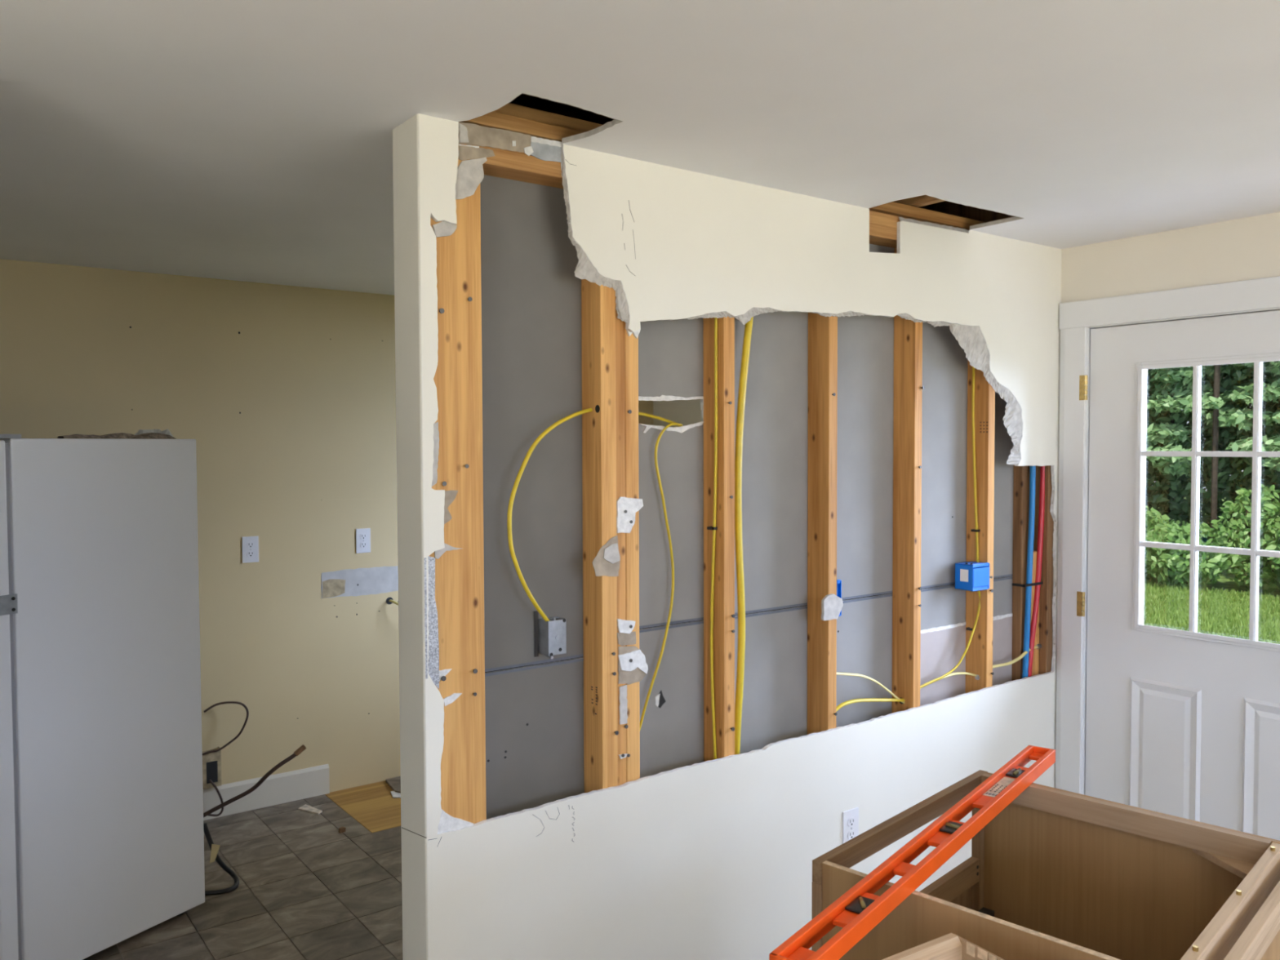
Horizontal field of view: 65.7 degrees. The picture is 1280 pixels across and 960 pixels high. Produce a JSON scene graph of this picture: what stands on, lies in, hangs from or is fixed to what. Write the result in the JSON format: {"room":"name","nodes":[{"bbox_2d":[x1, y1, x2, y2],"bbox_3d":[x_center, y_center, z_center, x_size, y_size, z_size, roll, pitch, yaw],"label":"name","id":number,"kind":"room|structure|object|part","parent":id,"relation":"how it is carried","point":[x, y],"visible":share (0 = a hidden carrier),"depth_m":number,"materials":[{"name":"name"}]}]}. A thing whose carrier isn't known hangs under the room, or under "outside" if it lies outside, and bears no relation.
{"room":"kitchen under renovation","nodes":[
{"label":"kitchen under renovation","id":0,"kind":"room"},
{"bbox_2d":[82,780,402,959],"bbox_3d":[-0.089,1.623,1.243,5.866,0.120,7.213,-2,3,-37],"label":"floor","id":1,"kind":"structure","parent":0,"point":[307,889],"depth_m":3.60,"materials":[{"name":"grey tile"}]},
{"bbox_2d":[0,434,204,959],"bbox_3d":[-1.986,0.677,3.264,0.708,1.644,0.717,1,2,29],"label":"refrigerator","id":2,"kind":"object","parent":1,"relation":"on","point":[102,833],"visible":1,"depth_m":3.08,"materials":[{"name":"white metal"}]},
{"bbox_3d":[-2.133,0.114,2.989,0.700,0.467,0.056,1,2,29],"label":"freezer door","id":3,"kind":"part","parent":2,"relation":"part of","materials":[{"name":"white metal"}]},
{"bbox_3d":[-2.130,0.904,3.017,0.700,1.089,0.056,1,2,29],"label":"door","id":4,"kind":"part","parent":2,"relation":"part of","materials":[{"name":"white metal"}]},
{"bbox_2d":[57,432,176,439],"bbox_3d":[-1.688,-0.143,3.183,0.094,0.021,0.380,1,2,29],"label":"rag","id":5,"kind":"object","parent":2,"relation":"on","point":[121,435],"visible":0.97,"depth_m":3.19,"materials":[{"name":"grey fabric"}]},
{"bbox_2d":[134,429,173,436],"bbox_3d":[-1.674,-0.159,3.403,0.111,0.034,0.109,1,2,29],"label":"plastic film","id":6,"kind":"object","parent":2,"relation":"on","point":[140,431],"visible":0.35,"depth_m":3.38,"materials":[{"name":"white"}]},
{"bbox_2d":[203,822,239,895],"bbox_3d":[-1.539,1.371,3.599,0.160,0.232,0.128,-2,3,-37],"label":"power cord","id":7,"kind":"object","parent":1,"relation":"on","point":[208,837],"visible":0.83,"depth_m":3.62,"materials":[{"name":"black rubber"}]},
{"bbox_2d":[209,844,220,862],"bbox_3d":[-1.531,1.344,3.568,0.038,0.071,0.007,0,2,-5],"label":"tag","id":8,"kind":"object","parent":7,"relation":"hanging from","point":[215,848],"visible":1,"depth_m":3.57,"materials":[{"name":"beige paper"}]},
{"bbox_2d":[203,744,306,817],"bbox_3d":[-1.687,1.310,4.225,0.510,0.305,0.048,-1,2,-23],"label":"cable","id":9,"kind":"object","parent":1,"relation":"on","point":[302,748],"visible":0.89,"depth_m":4.23,"materials":[{"name":"brown plastic"}]},
{"bbox_2d":[298,804,322,814],"bbox_3d":[-1.450,1.455,4.380,0.132,0.006,0.050,1,2,28],"label":"chip","id":10,"kind":"object","parent":1,"relation":"on","point":[305,807],"visible":1,"depth_m":4.37,"materials":[{"name":"white"}]},
{"bbox_2d":[338,826,346,833],"bbox_3d":[-1.244,1.458,4.130,0.021,0.016,0.028,2,3,44],"label":"chip","id":11,"kind":"object","parent":1,"relation":"on","point":[342,829],"visible":1,"depth_m":4.12,"materials":[{"name":"brown wood"}]},
{"bbox_2d":[385,776,400,793],"bbox_3d":[-1.158,1.441,4.673,0.082,0.012,0.240,-1,2,-13],"label":"scrap","id":12,"kind":"object","parent":1,"relation":"on","point":[394,784],"visible":0.64,"depth_m":4.69,"materials":[{"name":"plastic"}]},
{"bbox_2d":[391,791,400,798],"bbox_3d":[-1.111,1.448,4.562,0.066,0.005,0.101,-1,2,-18],"label":"crumb","id":13,"kind":"object","parent":1,"relation":"on","point":[395,795],"visible":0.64,"depth_m":4.55,"materials":[{"name":"white"}]},
{"bbox_2d":[429,159,486,823],"bbox_3d":[-0.424,0.403,2.262,0.142,2.249,0.048,-2,3,-37],"label":"stud","id":14,"kind":"object","parent":1,"relation":"on","point":[458,377],"visible":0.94,"depth_m":2.25,"materials":[{"name":"brown wood"}]},
{"bbox_2d":[581,279,618,792],"bbox_3d":[-0.100,0.393,2.535,0.047,2.249,0.097,-2,3,-37],"label":"stud","id":15,"kind":"object","parent":1,"relation":"on","point":[601,732],"visible":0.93,"depth_m":2.50,"materials":[{"name":"brown wood"}]},
{"bbox_2d":[506,408,592,622],"bbox_3d":[-0.209,0.090,2.455,0.275,0.553,0.022,-2,3,-37],"label":"cable","id":16,"kind":"object","parent":15,"relation":"attached to","point":[549,428],"visible":0.93,"depth_m":2.39,"materials":[{"name":"yellow plastic"}]},
{"bbox_2d":[615,296,628,786],"bbox_3d":[-0.070,0.392,2.563,0.032,2.249,0.088,-2,3,-37],"label":"stud","id":17,"kind":"object","parent":1,"relation":"on","point":[620,325],"visible":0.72,"depth_m":2.52,"materials":[{"name":"brown wood"}]},
{"bbox_2d":[624,321,639,782],"bbox_3d":[-0.041,0.391,2.585,0.046,2.249,0.088,-2,3,-37],"label":"stud","id":18,"kind":"object","parent":1,"relation":"on","point":[631,343],"visible":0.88,"depth_m":2.55,"materials":[{"name":"brown wood"}]},
{"bbox_2d":[703,316,735,761],"bbox_3d":[0.218,0.383,2.772,0.057,2.249,0.097,-2,3,-37],"label":"stud","id":19,"kind":"object","parent":1,"relation":"on","point":[724,615],"visible":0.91,"depth_m":2.75,"materials":[{"name":"brown wood"}]},
{"bbox_2d":[710,317,717,759],"bbox_3d":[0.206,0.183,2.748,0.010,1.355,0.033,-2,3,-37],"label":"cable","id":20,"kind":"object","parent":19,"relation":"attached to","point":[715,318],"visible":0.81,"depth_m":2.74,"materials":[{"name":"yellow plastic"}]},
{"bbox_2d":[807,312,837,734],"bbox_3d":[0.559,0.373,3.027,0.038,2.249,0.096,-2,3,-37],"label":"stud","id":21,"kind":"object","parent":1,"relation":"on","point":[822,449],"visible":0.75,"depth_m":3.00,"materials":[{"name":"brown wood"}]},
{"bbox_2d":[836,579,841,616],"bbox_3d":[0.587,0.359,3.037,0.020,0.112,0.062,-2,3,-37],"label":"electrical box","id":22,"kind":"object","parent":21,"relation":"attached to","point":[838,581],"visible":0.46,"depth_m":3.02,"materials":[{"name":"blue plastic"}]},
{"bbox_2d":[892,248,924,712],"bbox_3d":[0.883,0.363,3.268,0.039,2.249,0.097,-2,3,-37],"label":"stud","id":23,"kind":"object","parent":1,"relation":"on","point":[908,334],"visible":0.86,"depth_m":3.24,"materials":[{"name":"brown wood"}]},
{"bbox_2d":[835,697,905,711],"bbox_3d":[0.728,0.712,3.161,0.356,0.045,0.010,-2,3,-37],"label":"cable","id":24,"kind":"object","parent":23,"relation":"attached to","point":[838,707],"visible":0.83,"depth_m":3.14,"materials":[{"name":"yellow plastic"}]},
{"bbox_2d":[836,672,904,703],"bbox_3d":[0.726,0.664,3.158,0.364,0.154,0.008,-2,3,-37],"label":"cable","id":25,"kind":"object","parent":23,"relation":"attached to","point":[837,673],"visible":0.88,"depth_m":3.16,"materials":[{"name":"yellow plastic"}]},
{"bbox_2d":[881,933,1004,959],"bbox_3d":[0.410,1.126,1.159,0.470,0.876,0.520,-1,2,-32],"label":"box","id":26,"kind":"object","parent":1,"relation":"on","point":[950,946],"visible":1,"depth_m":1.44,"materials":[{"name":"beige wood"}]},
{"bbox_3d":[0.278,0.706,1.355,0.452,0.050,0.024,-1,2,-32],"label":"rail","id":27,"kind":"part","parent":26,"relation":"part of","materials":[{"name":"beige wood"}]},
{"bbox_3d":[0.607,1.123,1.280,0.008,0.872,0.517,-1,2,-32],"label":"panel","id":28,"kind":"part","parent":26,"relation":"part of","materials":[{"name":"beige wood"}]},
{"bbox_2d":[964,359,995,693],"bbox_3d":[1.201,0.354,3.505,0.054,2.249,0.097,-2,3,-37],"label":"stud","id":29,"kind":"object","parent":1,"relation":"on","point":[979,655],"visible":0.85,"depth_m":3.48,"materials":[{"name":"brown wood"}]},
{"bbox_2d":[920,671,976,688],"bbox_3d":[1.074,0.692,3.425,0.372,0.047,0.008,-2,3,-37],"label":"cable","id":30,"kind":"object","parent":29,"relation":"attached to","point":[957,673],"visible":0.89,"depth_m":3.44,"materials":[{"name":"yellow plastic"}]},
{"bbox_2d":[920,590,980,688],"bbox_3d":[1.052,0.542,3.392,0.380,0.306,0.010,-2,3,-37],"label":"cable","id":31,"kind":"object","parent":29,"relation":"attached to","point":[979,592],"visible":0.86,"depth_m":3.45,"materials":[{"name":"yellow plastic"}]},
{"bbox_2d":[955,561,989,591],"bbox_3d":[1.159,0.333,3.458,0.099,0.097,0.072,-2,3,-37],"label":"electrical box","id":32,"kind":"object","parent":29,"relation":"attached to","point":[972,576],"visible":1,"depth_m":3.43,"materials":[{"name":"blue plastic"}]},
{"bbox_3d":[1.181,0.336,3.431,0.092,0.066,0.002,-2,3,-37],"label":"plate","id":33,"kind":"part","parent":32,"relation":"part of","materials":[{"name":"blue plastic"}]},
{"bbox_2d":[972,366,978,562],"bbox_3d":[1.181,-0.075,3.486,0.010,0.748,0.033,-2,3,-37],"label":"cable","id":34,"kind":"object","parent":29,"relation":"attached to","point":[973,367],"visible":0.82,"depth_m":3.49,"materials":[{"name":"yellow plastic"}]},
{"bbox_2d":[1011,465,1028,680],"bbox_3d":[1.421,0.346,3.707,0.040,2.249,0.038,-2,3,-37],"label":"stud","id":35,"kind":"object","parent":1,"relation":"on","point":[1020,475],"visible":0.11,"depth_m":3.69,"materials":[{"name":"brown wood"}]},
{"bbox_2d":[1030,550,1041,675],"bbox_3d":[1.470,0.868,3.743,0.058,1.203,0.066,-2,3,-37],"label":"block","id":36,"kind":"object","parent":1,"relation":"on","point":[1035,669],"visible":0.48,"depth_m":3.71,"materials":[{"name":"brown wood"}]},
{"bbox_2d":[992,645,1038,668],"bbox_3d":[1.377,0.647,3.635,0.319,0.049,0.015,-2,3,-37],"label":"cable","id":37,"kind":"object","parent":36,"relation":"attached to","point":[1024,652],"visible":0.91,"depth_m":3.62,"materials":[{"name":"yellow plastic"}]},
{"bbox_2d":[1027,465,1053,674],"bbox_3d":[1.512,0.344,3.746,0.042,2.249,0.084,-2,3,-37],"label":"stud","id":38,"kind":"object","parent":1,"relation":"on","point":[1046,577],"visible":0.26,"depth_m":3.71,"materials":[{"name":"brown wood"}]},
{"bbox_2d":[811,769,1279,959],"bbox_3d":[0.755,1.101,1.791,0.645,0.880,0.675,2,3,44],"label":"base cabinet","id":39,"kind":"object","parent":1,"relation":"on","point":[1056,874],"visible":0.79,"depth_m":1.95,"materials":[{"name":"brown wood"}]},
{"bbox_3d":[0.539,0.678,1.975,0.019,0.038,0.665,2,3,44],"label":"rail","id":40,"kind":"part","parent":39,"relation":"part of","materials":[{"name":"brown wood"}]},
{"bbox_2d":[768,745,1055,959],"bbox_3d":[0.565,0.649,1.817,0.060,0.029,1.190,1,3,38],"label":"spirit level","id":41,"kind":"object","parent":39,"relation":"on","point":[858,910],"visible":1,"depth_m":1.66,"materials":[{"name":"orange"}]},
{"bbox_2d":[985,784,1006,795],"bbox_3d":[0.736,0.639,2.040,0.026,0.001,0.074,1,3,38],"label":"print","id":42,"kind":"object","parent":41,"relation":"on","point":[990,789],"depth_m":2.04,"materials":[{"name":"grey paper"}]},
{"bbox_3d":[0.539,0.869,1.982,0.019,0.050,0.588,2,3,44],"label":"rail","id":43,"kind":"part","parent":39,"relation":"part of","materials":[{"name":"brown wood"}]},
{"bbox_3d":[0.633,1.140,2.117,0.019,0.529,0.306,2,3,44],"label":"cabinet door","id":44,"kind":"part","parent":39,"relation":"part of","materials":[{"name":"brown wood"}]},
{"bbox_3d":[0.529,1.112,1.555,0.566,0.875,0.012,2,3,44],"label":"panel","id":45,"kind":"part","parent":39,"relation":"part of","materials":[{"name":"brown wood"}]},
{"bbox_3d":[0.975,1.094,2.021,0.566,0.876,0.012,2,3,44],"label":"panel","id":46,"kind":"part","parent":39,"relation":"part of","materials":[{"name":"brown wood"}]},
{"bbox_3d":[0.954,1.109,1.594,0.006,0.676,0.633,2,3,44],"label":"panel","id":47,"kind":"part","parent":39,"relation":"part of","materials":[{"name":"beige wood"}]},
{"bbox_2d":[0,258,653,792],"bbox_3d":[-2.212,0.349,4.054,5.886,2.445,0.103,-2,3,-37],"label":"wall","id":48,"kind":"structure","parent":0,"point":[286,394],"depth_m":4.40,"materials":[{"name":"paint"}]},
{"bbox_2d":[202,746,221,789],"bbox_3d":[-1.866,1.240,4.258,0.118,0.162,0.036,-2,3,-37],"label":"junction box","id":49,"kind":"object","parent":48,"relation":"attached to","point":[211,762],"visible":0.66,"depth_m":4.26,"materials":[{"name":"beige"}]},
{"bbox_2d":[208,779,223,816],"bbox_3d":[-1.825,1.362,4.250,0.073,0.161,0.024,-2,3,-37],"label":"wire","id":50,"kind":"object","parent":49,"relation":"attached to","point":[210,780],"visible":0.86,"depth_m":4.25,"materials":[{"name":"brown"}]},
{"bbox_2d":[202,701,248,755],"bbox_3d":[-1.792,1.066,4.264,0.204,0.220,0.025,-1,2,-28],"label":"wire","id":51,"kind":"object","parent":49,"relation":"attached to","point":[226,702],"visible":0.95,"depth_m":4.28,"materials":[{"name":"brown"}]},
{"bbox_2d":[241,536,258,563],"bbox_3d":[-1.714,0.305,4.360,0.070,0.115,0.008,-2,3,-37],"label":"wall outlet","id":52,"kind":"object","parent":48,"relation":"attached to","point":[250,544],"visible":1,"depth_m":4.36,"materials":[{"name":"white plastic"}]},
{"bbox_2d":[246,542,254,547],"bbox_3d":[-1.712,0.286,4.357,0.034,0.025,0.002,-2,3,-37],"label":"receptacle","id":53,"kind":"object","parent":52,"relation":"attached to","point":[249,544],"depth_m":4.36,"materials":[{"name":"white plastic"}]},
{"bbox_2d":[246,551,254,556],"bbox_3d":[-1.712,0.326,4.358,0.034,0.025,0.002,-2,3,-37],"label":"receptacle","id":54,"kind":"object","parent":52,"relation":"attached to","point":[249,553],"depth_m":4.36,"materials":[{"name":"white plastic"}]},
{"bbox_2d":[202,764,329,820],"bbox_3d":[-2.988,1.430,3.439,3.858,0.134,0.015,-2,3,-37],"label":"baseboard","id":55,"kind":"structure","parent":48,"relation":"attached to","point":[302,784],"depth_m":4.43,"materials":[{"name":"white wood"}]},
{"bbox_2d":[355,528,370,553],"bbox_3d":[-1.302,0.286,4.666,0.070,0.115,0.008,-2,3,-37],"label":"wall outlet","id":56,"kind":"object","parent":48,"relation":"attached to","point":[363,535],"visible":1,"depth_m":4.66,"materials":[{"name":"white plastic"}]},
{"bbox_2d":[360,533,367,539],"bbox_3d":[-1.301,0.266,4.664,0.034,0.025,0.002,-2,3,-37],"label":"receptacle","id":57,"kind":"object","parent":56,"relation":"attached to","point":[362,536],"depth_m":4.66,"materials":[{"name":"white plastic"}]},
{"bbox_2d":[360,542,367,547],"bbox_3d":[-1.301,0.306,4.665,0.034,0.025,0.002,-2,3,-37],"label":"receptacle","id":58,"kind":"object","parent":56,"relation":"attached to","point":[362,544],"depth_m":4.66,"materials":[{"name":"white plastic"}]},
{"bbox_2d":[388,599,398,605],"bbox_3d":[-1.110,0.643,4.753,0.201,0.141,0.043,0,2,-3],"label":"stub","id":59,"kind":"object","parent":48,"relation":"attached to","point":[390,600],"visible":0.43,"depth_m":4.74,"materials":[{"name":"yellow"}]},
{"bbox_2d":[0,0,1279,295],"bbox_3d":[-0.138,-0.766,1.129,5.766,0.013,7.013,-2,3,-37],"label":"ceiling","id":60,"kind":"structure","parent":0,"point":[244,140],"depth_m":2.11,"materials":[{"name":"paint"}]},
{"bbox_2d":[459,111,584,142],"bbox_3d":[-0.237,-0.835,2.416,0.950,0.035,0.101,-2,3,-37],"label":"joist","id":61,"kind":"object","parent":60,"relation":"on","point":[496,120],"visible":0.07,"depth_m":2.33,"materials":[{"name":"brown wood"}]},
{"bbox_2d":[493,102,602,132],"bbox_3d":[-0.246,-0.873,2.426,0.950,0.038,0.071,-2,3,-37],"label":"joist","id":62,"kind":"object","parent":61,"relation":"on","point":[512,109],"visible":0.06,"depth_m":2.40,"materials":[{"name":"brown wood"}]},
{"bbox_2d":[392,113,1061,959],"bbox_3d":[0.503,0.331,3.003,2.550,2.334,0.144,-2,3,-37],"label":"wall partition","id":63,"kind":"structure","parent":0,"point":[690,858],"depth_m":2.71,"materials":[{"name":"beige paint"}]},
{"bbox_3d":[-0.514,0.366,2.248,0.014,2.325,0.139,-2,3,-37],"label":"panel","id":64,"kind":"part","parent":63,"relation":"part of","materials":[{"name":"beige paint"}]},
{"bbox_2d":[484,146,526,155],"bbox_3d":[-0.308,-0.780,2.288,0.107,0.038,0.010,-2,3,-37],"label":"plate","id":65,"kind":"object","parent":63,"relation":"on","point":[485,146],"depth_m":2.30,"materials":[{"name":"brown wood"}]},
{"bbox_2d":[472,145,563,188],"bbox_3d":[-0.275,-0.743,2.302,0.344,0.038,0.198,-2,3,-37],"label":"plate","id":66,"kind":"object","parent":63,"relation":"attached to","point":[515,166],"depth_m":2.34,"materials":[{"name":"brown wood"}]},
{"bbox_2d":[533,610,566,659],"bbox_3d":[-0.223,0.384,2.470,0.064,0.114,0.052,-2,3,-37],"label":"electrical box","id":67,"kind":"object","parent":63,"relation":"attached to","point":[549,637],"visible":0.99,"depth_m":2.46,"materials":[{"name":"grey metal"}]},
{"bbox_2d":[638,412,683,729],"bbox_3d":[0.051,0.258,2.700,0.210,0.889,0.056,-2,3,-44],"label":"cable","id":68,"kind":"object","parent":63,"relation":"attached to","point":[671,423],"visible":0.88,"depth_m":2.69,"materials":[{"name":"plastic"}]},
{"bbox_2d":[734,316,753,754],"bbox_3d":[0.292,0.185,2.815,0.073,1.391,0.038,-2,3,-37],"label":"cable","id":69,"kind":"object","parent":63,"relation":"attached to","point":[748,326],"visible":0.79,"depth_m":2.79,"materials":[{"name":"yellow plastic"}]},
{"bbox_2d":[842,807,858,844],"bbox_3d":[0.648,1.070,3.046,0.070,0.115,0.008,-2,3,-37],"label":"wall outlet","id":70,"kind":"object","parent":63,"relation":"attached to","point":[850,817],"visible":0.87,"depth_m":3.04,"materials":[{"name":"white plastic"}]},
{"bbox_2d":[847,817,855,826],"bbox_3d":[0.650,1.050,3.043,0.034,0.025,0.002,-2,3,-37],"label":"receptacle","id":71,"kind":"object","parent":70,"relation":"attached to","point":[851,820],"depth_m":3.04,"materials":[{"name":"white plastic"}]},
{"bbox_2d":[847,830,855,839],"bbox_3d":[0.650,1.090,3.044,0.034,0.025,0.002,-2,3,-37],"label":"receptacle","id":72,"kind":"object","parent":70,"relation":"attached to","point":[851,833],"depth_m":3.04,"materials":[{"name":"white plastic"}]},
{"bbox_2d":[869,222,897,248],"bbox_3d":[0.754,-0.774,3.070,0.354,0.038,0.198,-2,3,-37],"label":"plate","id":73,"kind":"object","parent":63,"relation":"attached to","point":[880,235],"depth_m":3.11,"materials":[{"name":"brown wood"}]},
{"bbox_2d":[869,210,900,228],"bbox_3d":[0.743,-0.810,3.011,0.250,0.038,0.107,-2,3,-37],"label":"plate","id":74,"kind":"object","parent":73,"relation":"on","point":[883,219],"depth_m":3.09,"materials":[{"name":"brown wood"}]},
{"bbox_2d":[869,201,986,230],"bbox_3d":[1.002,-0.873,3.347,1.150,0.035,0.091,-2,3,-37],"label":"joist","id":75,"kind":"object","parent":74,"relation":"on","point":[892,208],"visible":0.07,"depth_m":3.24,"materials":[{"name":"brown wood"}]},
{"bbox_2d":[1012,582,1042,586],"bbox_3d":[1.440,0.386,3.683,0.122,0.009,0.049,-2,3,-37],"label":"strap","id":76,"kind":"object","parent":63,"relation":"attached to","point":[1037,583],"visible":1,"depth_m":3.65,"materials":[{"name":"black rubber"}]},
{"bbox_2d":[1022,465,1035,678],"bbox_3d":[1.441,0.357,3.677,0.061,1.070,0.020,-2,3,-37],"label":"pipe","id":77,"kind":"object","parent":63,"relation":"attached to","point":[1033,468],"visible":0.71,"depth_m":3.67,"materials":[{"name":"blue plastic"}]},
{"bbox_2d":[1027,466,1044,676],"bbox_3d":[1.474,0.357,3.695,0.109,1.071,0.020,-2,3,-37],"label":"pipe","id":78,"kind":"object","parent":63,"relation":"attached to","point":[1042,491],"visible":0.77,"depth_m":3.70,"materials":[{"name":"red"}]},
{"bbox_2d":[509,93,1013,222],"bbox_3d":[-0.103,-0.959,1.117,6.216,0.400,7.463,-2,3,-37],"label":"deck","id":79,"kind":"object","parent":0,"point":[523,100],"depth_m":3.16,"materials":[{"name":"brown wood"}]},
{"bbox_2d":[893,195,944,207],"bbox_3d":[1.002,-0.937,3.109,0.038,0.092,1.028,-2,3,-37],"label":"joist","id":80,"kind":"object","parent":79,"relation":"attached to","point":[923,200],"visible":0.02,"depth_m":3.21,"materials":[{"name":"brown wood"}]},
{"bbox_2d":[653,212,1279,644],"bbox_3d":[2.225,0.372,2.932,0.120,2.445,7.013,-2,3,-37],"label":"wall","id":81,"kind":"structure","parent":0,"point":[1248,248],"depth_m":3.37,"materials":[{"name":"beige paint"}]},
{"bbox_2d":[1055,275,1279,795],"bbox_3d":[1.938,0.422,3.284,0.120,2.124,1.128,-2,3,-37],"label":"trim","id":82,"kind":"structure","parent":81,"relation":"attached to","point":[1077,319],"depth_m":3.63,"materials":[{"name":"white paint"}]},
{"bbox_2d":[1076,310,1279,840],"bbox_3d":[1.905,0.468,3.266,0.109,2.009,0.955,-2,3,-37],"label":"door","id":83,"kind":"structure","parent":81,"relation":"in","point":[1180,723],"depth_m":3.41,"materials":[{"name":"white paint"}]},
{"bbox_3d":[1.808,0.989,3.425,0.010,0.580,0.240,-2,3,-37],"label":"raised panel","id":84,"kind":"part","parent":83,"relation":"part of","materials":[{"name":"white paint"}]},
{"bbox_3d":[1.913,0.068,3.245,0.013,0.942,0.595,-2,3,-37],"label":"lite frame","id":85,"kind":"part","parent":83,"relation":"part of","materials":[{"name":"white paint"}]},
{"bbox_3d":[2.029,0.999,3.129,0.010,0.580,0.240,-2,3,-37],"label":"raised panel","id":86,"kind":"part","parent":83,"relation":"part of","materials":[{"name":"white paint"}]},
{"label":"outside","id":87,"kind":"structure","parent":0,"visible":0},
{"bbox_2d":[1143,491,1279,644],"bbox_3d":[14.986,1.378,20.611,41.404,0.200,65.000,-2,3,-37],"label":"ground","id":88,"kind":"structure","parent":87,"point":[1224,582],"depth_m":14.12,"materials":[{"name":"green plant"}]},
{"bbox_2d":[1145,378,1168,509],"bbox_3d":[8.228,-1.391,17.537,2.363,5.673,2.312,1,2,28],"label":"tree","id":89,"kind":"object","parent":88,"relation":"on","point":[1166,414],"visible":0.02,"depth_m":16.80,"materials":[{"name":"green plant"}]},
{"bbox_2d":[1144,505,1177,581],"bbox_3d":[7.478,0.937,14.908,1.058,1.154,1.292,-2,3,-37],"label":"leafy shrub","id":90,"kind":"object","parent":88,"relation":"on","point":[1151,521],"visible":0.06,"depth_m":14.67,"materials":[{"name":"green plant"}]},
{"bbox_2d":[1144,519,1235,588],"bbox_3d":[7.778,1.062,14.068,1.038,1.013,1.276,-2,3,-37],"label":"leafy shrub","id":91,"kind":"object","parent":88,"relation":"on","point":[1157,561],"visible":0.78,"depth_m":13.87,"materials":[{"name":"green plant"}]},
{"bbox_2d":[1146,369,1233,466],"bbox_3d":[7.864,-0.987,15.614,2.161,4.930,2.746,-2,3,-37],"label":"tree","id":92,"kind":"object","parent":88,"relation":"on","point":[1164,432],"visible":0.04,"depth_m":14.94,"materials":[{"name":"green plant"}]},
{"bbox_2d":[1145,364,1253,555],"bbox_3d":[8.706,-1.340,16.212,2.346,5.685,2.450,-2,3,-37],"label":"tree","id":93,"kind":"object","parent":88,"relation":"on","point":[1171,490],"visible":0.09,"depth_m":15.63,"materials":[{"name":"green plant"}]},
{"bbox_2d":[1146,364,1279,582],"bbox_3d":[8.495,-0.995,14.624,1.654,5.011,2.221,-2,3,-37],"label":"tree","id":94,"kind":"object","parent":88,"relation":"on","point":[1242,417],"visible":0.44,"depth_m":14.54,"materials":[{"name":"green plant"}]},
{"bbox_2d":[1190,360,1279,572],"bbox_3d":[9.839,-1.301,15.382,2.392,5.689,2.279,1,2,36],"label":"tree","id":95,"kind":"object","parent":88,"relation":"on","point":[1269,477],"visible":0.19,"depth_m":15.07,"materials":[{"name":"green plant"}]},
{"bbox_2d":[1210,483,1279,594],"bbox_3d":[8.500,0.803,13.573,1.047,1.510,1.276,-2,3,-37],"label":"leafy shrub","id":96,"kind":"object","parent":88,"relation":"on","point":[1268,525],"visible":0.66,"depth_m":13.50,"materials":[{"name":"green plant"}]},
{"bbox_3d":[8.454,0.908,13.668,0.166,1.279,0.241,1,2,22],"label":"stem","id":97,"kind":"part","parent":96,"relation":"part of","materials":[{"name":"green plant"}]},
{"bbox_2d":[1227,360,1279,471],"bbox_3d":[9.248,-0.989,13.680,1.748,5.060,2.412,-2,3,-37],"label":"tree","id":98,"kind":"object","parent":88,"relation":"on","point":[1273,367],"visible":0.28,"depth_m":13.97,"materials":[{"name":"green plant"}]},
{"bbox_2d":[1265,530,1279,582],"bbox_3d":[8.786,0.906,12.694,1.050,1.419,1.290,-2,3,-37],"label":"leafy shrub","id":99,"kind":"object","parent":88,"relation":"on","point":[1272,545],"visible":0.77,"depth_m":13.02,"materials":[{"name":"green plant"}]},
{"bbox_2d":[1271,365,1279,489],"bbox_3d":[10.309,-1.265,14.034,2.360,5.643,2.266,1,2,31],"label":"tree","id":100,"kind":"object","parent":88,"relation":"on","point":[1276,425],"visible":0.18,"depth_m":14.53,"materials":[{"name":"green plant"}]}
]}

